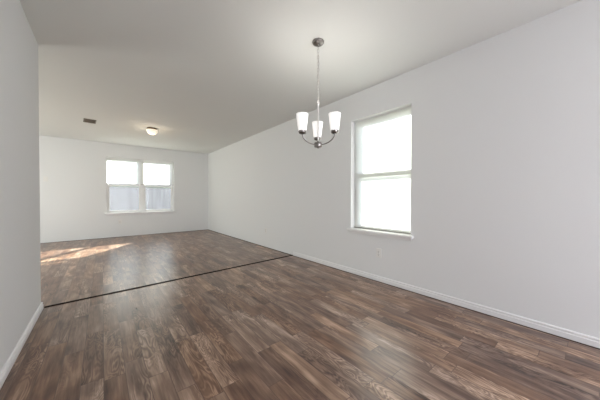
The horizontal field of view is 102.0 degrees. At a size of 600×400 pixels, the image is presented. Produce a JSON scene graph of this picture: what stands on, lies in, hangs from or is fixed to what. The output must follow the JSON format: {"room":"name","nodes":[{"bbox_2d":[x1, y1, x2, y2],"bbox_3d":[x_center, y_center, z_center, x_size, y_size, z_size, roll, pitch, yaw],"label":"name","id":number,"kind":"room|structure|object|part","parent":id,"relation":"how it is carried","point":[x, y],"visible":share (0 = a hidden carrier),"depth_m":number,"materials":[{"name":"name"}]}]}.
{"room":"empty dining room","nodes":[
{"label":"empty dining room","id":0,"kind":"room"},
{"bbox_2d":[0,0,40,371],"bbox_3d":[-1.806,-0.170,-0.988,3.154,2.440,5.750,0,1,-39],"label":"wall","id":1,"kind":"structure","parent":0,"point":[20,260],"depth_m":1.66,"materials":[{"name":"paint"}]},
{"bbox_2d":[0,302,42,388],"bbox_3d":[-0.582,1.004,0.029,0.013,0.064,5.764,0,1,-39],"label":"baseboard","id":2,"kind":"structure","parent":1,"relation":"attached to","point":[11,360],"depth_m":1.61,"materials":[{"name":"paint"}]},
{"bbox_2d":[39,135,207,242],"bbox_3d":[-5.443,-0.243,5.933,6.251,2.440,0.160,0,1,-39],"label":"wall","id":3,"kind":"structure","parent":0,"point":[73,198],"depth_m":6.11,"materials":[{"name":"paint"}]},
{"bbox_2d":[40,230,197,243],"bbox_3d":[-5.392,0.976,5.867,6.229,0.004,0.026,0,1,-39],"label":"trim","id":4,"kind":"structure","parent":3,"relation":"attached to","point":[196,230],"depth_m":6.30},
{"bbox_2d":[106,157,172,184],"bbox_3d":[-4.394,-0.774,6.765,1.563,0.684,0.022,0,1,-39],"label":"window shade","id":5,"kind":"object","parent":3,"relation":"attached to","point":[118,170],"visible":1,"depth_m":6.71,"materials":[{"name":"fabric"}]},
{"bbox_3d":[-4.394,-0.438,6.769,1.563,0.012,0.022,0,1,-39],"label":"rail","id":6,"kind":"part","parent":5,"relation":"part of","materials":[{"name":"white plastic"}]},
{"bbox_2d":[105,183,175,215],"bbox_3d":[-4.385,-0.362,6.758,1.651,1.510,0.195,0,1,-39],"label":"window","id":7,"kind":"structure","parent":3,"relation":"in","point":[142,188],"depth_m":6.76,"materials":[{"name":"plastic"}]},
{"bbox_3d":[-4.746,-0.713,6.564,0.715,0.744,0.023,0,1,-39],"label":"sash","id":8,"kind":"part","parent":7,"relation":"part of","materials":[{"name":"plastic"}]},
{"bbox_3d":[-4.729,-0.046,6.550,0.715,0.724,0.028,0,1,-39],"label":"sash","id":9,"kind":"part","parent":7,"relation":"part of","materials":[{"name":"glass"}]},
{"bbox_3d":[-4.365,0.345,6.741,1.651,0.028,0.133,0,1,-39],"label":"sill","id":10,"kind":"part","parent":7,"relation":"part of","materials":[{"name":"paint"}]},
{"bbox_3d":[-4.108,-0.052,7.055,0.715,0.724,0.028,0,1,-39],"label":"sash","id":11,"kind":"part","parent":7,"relation":"part of","materials":[{"name":"glass"}]},
{"bbox_2d":[0,230,599,399],"bbox_3d":[-2.091,1.071,1.829,6.571,0.100,10.779,0,1,-39],"label":"floor","id":12,"kind":"structure","parent":0,"point":[290,327],"depth_m":1.83,"materials":[{"name":"brown wood"}]},
{"bbox_2d":[44,255,292,307],"bbox_3d":[-1.274,1.001,3.335,3.087,0.007,0.042,-1,1,-42],"label":"trim","id":13,"kind":"structure","parent":12,"relation":"on","point":[289,255],"depth_m":2.86,"materials":[{"name":"black wood"}]},
{"bbox_2d":[19,0,580,153],"bbox_3d":[-2.091,-1.479,1.802,6.571,0.120,10.779,0,1,-39],"label":"ceiling","id":14,"kind":"structure","parent":0,"point":[210,76],"depth_m":2.35,"materials":[{"name":"paint"}]},
{"bbox_2d":[83,118,96,123],"bbox_3d":[-3.845,-1.442,4.443,0.176,0.011,0.270,-1,1,-43],"label":"ceiling vent","id":15,"kind":"object","parent":14,"relation":"in","point":[84,119],"visible":1,"depth_m":4.43,"materials":[{"name":"metal"}]},
{"bbox_2d":[146,127,157,134],"bbox_3d":[-2.997,-1.388,4.922,0.194,0.130,0.194,0,1,-39],"label":"ceiling light","id":16,"kind":"object","parent":14,"relation":"attached to","point":[152,131],"visible":1,"depth_m":4.86,"materials":[{"name":"glass"}]},
{"bbox_2d":[296,38,340,147],"bbox_3d":[0.153,-0.945,2.157,0.372,0.957,0.381,0,1,-39],"label":"chandelier","id":17,"kind":"object","parent":14,"relation":"hanging from","point":[302,117],"visible":1,"depth_m":2.11,"materials":[{"name":"white glass"}]},
{"bbox_3d":[0.020,-0.675,2.113,0.106,0.144,0.106,0,1,-39],"label":"lamp shade","id":18,"kind":"part","parent":17,"relation":"part of","materials":[{"name":"white glass"}]},
{"bbox_3d":[0.169,-0.677,2.351,0.106,0.144,0.106,0,1,-39],"label":"lamp shade","id":19,"kind":"part","parent":17,"relation":"part of","materials":[{"name":"white glass"}]},
{"bbox_3d":[0.163,-0.718,2.188,0.020,0.366,0.020,0,1,8],"label":"stem","id":20,"kind":"part","parent":17,"relation":"part of","materials":[{"name":"silver metal"}]},
{"bbox_3d":[0.163,-1.140,2.184,0.014,0.494,0.014,0,1,-33],"label":"chain","id":21,"kind":"part","parent":17,"relation":"part of","materials":[{"name":"silver metal"}]},
{"bbox_3d":[0.301,-0.675,2.103,0.106,0.144,0.106,0,1,-39],"label":"lamp shade","id":22,"kind":"part","parent":17,"relation":"part of","materials":[{"name":"white glass"}]},
{"bbox_2d":[208,0,599,337],"bbox_3d":[0.345,-0.221,3.901,0.160,2.440,10.619,0,1,-39],"label":"wall","id":23,"kind":"structure","parent":0,"point":[505,127],"depth_m":2.21,"materials":[{"name":"paint"}]},
{"bbox_2d":[210,230,290,254],"bbox_3d":[-1.565,0.973,6.117,0.020,0.004,4.468,0,1,-39],"label":"trim","id":24,"kind":"structure","parent":23,"relation":"attached to","point":[210,230],"depth_m":5.41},
{"bbox_2d":[376,248,380,257],"bbox_3d":[0.974,0.657,3.003,0.009,0.114,0.070,0,1,-39],"label":"wall outlet","id":25,"kind":"object","parent":23,"relation":"attached to","point":[378,251],"visible":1,"depth_m":3.00,"materials":[{"name":"plastic"}]},
{"bbox_2d":[347,228,413,240],"bbox_3d":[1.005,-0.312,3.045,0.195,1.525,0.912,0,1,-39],"label":"window sill","id":26,"kind":"structure","parent":23,"relation":"in","point":[401,236],"depth_m":2.94,"materials":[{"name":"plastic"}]},
{"bbox_2d":[354,106,410,233],"bbox_3d":[1.020,-0.344,3.057,0.022,1.459,0.824,0,1,-39],"label":"window","id":27,"kind":"structure","parent":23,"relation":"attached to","point":[383,141],"depth_m":3.02,"materials":[{"name":"glass"}]},
{"bbox_3d":[1.020,-1.069,3.050,0.020,0.009,0.824,0,1,-39],"label":"head rail","id":28,"kind":"part","parent":27,"relation":"part of","materials":[{"name":"paint"}]},
{"bbox_3d":[1.020,0.380,3.065,0.022,0.012,0.824,0,1,-39],"label":"rail","id":29,"kind":"part","parent":27,"relation":"part of","materials":[{"name":"white plastic"}]},
{"bbox_2d":[293,252,599,349],"bbox_3d":[1.754,0.982,2.044,0.013,0.064,5.940,0,1,-39],"label":"baseboard","id":30,"kind":"structure","parent":23,"relation":"attached to","point":[565,333],"depth_m":2.20,"materials":[{"name":"paint"}]},
{"label":"outside","id":31,"kind":"structure","parent":0,"visible":0},
{"bbox_3d":[-2.841,1.303,3.504,28.000,0.100,27.000,0,1,-39],"label":"ground","id":32,"kind":"structure","parent":31,"visible":0},
{"bbox_2d":[109,184,170,210],"bbox_3d":[-7.676,0.165,9.511,14.099,2.008,0.060,0,1,-39],"label":"wooden fence","id":33,"kind":"object","parent":32,"relation":"on","point":[127,198],"visible":0.08,"depth_m":10.13,"materials":[{"name":"grey wood"}]}
]}

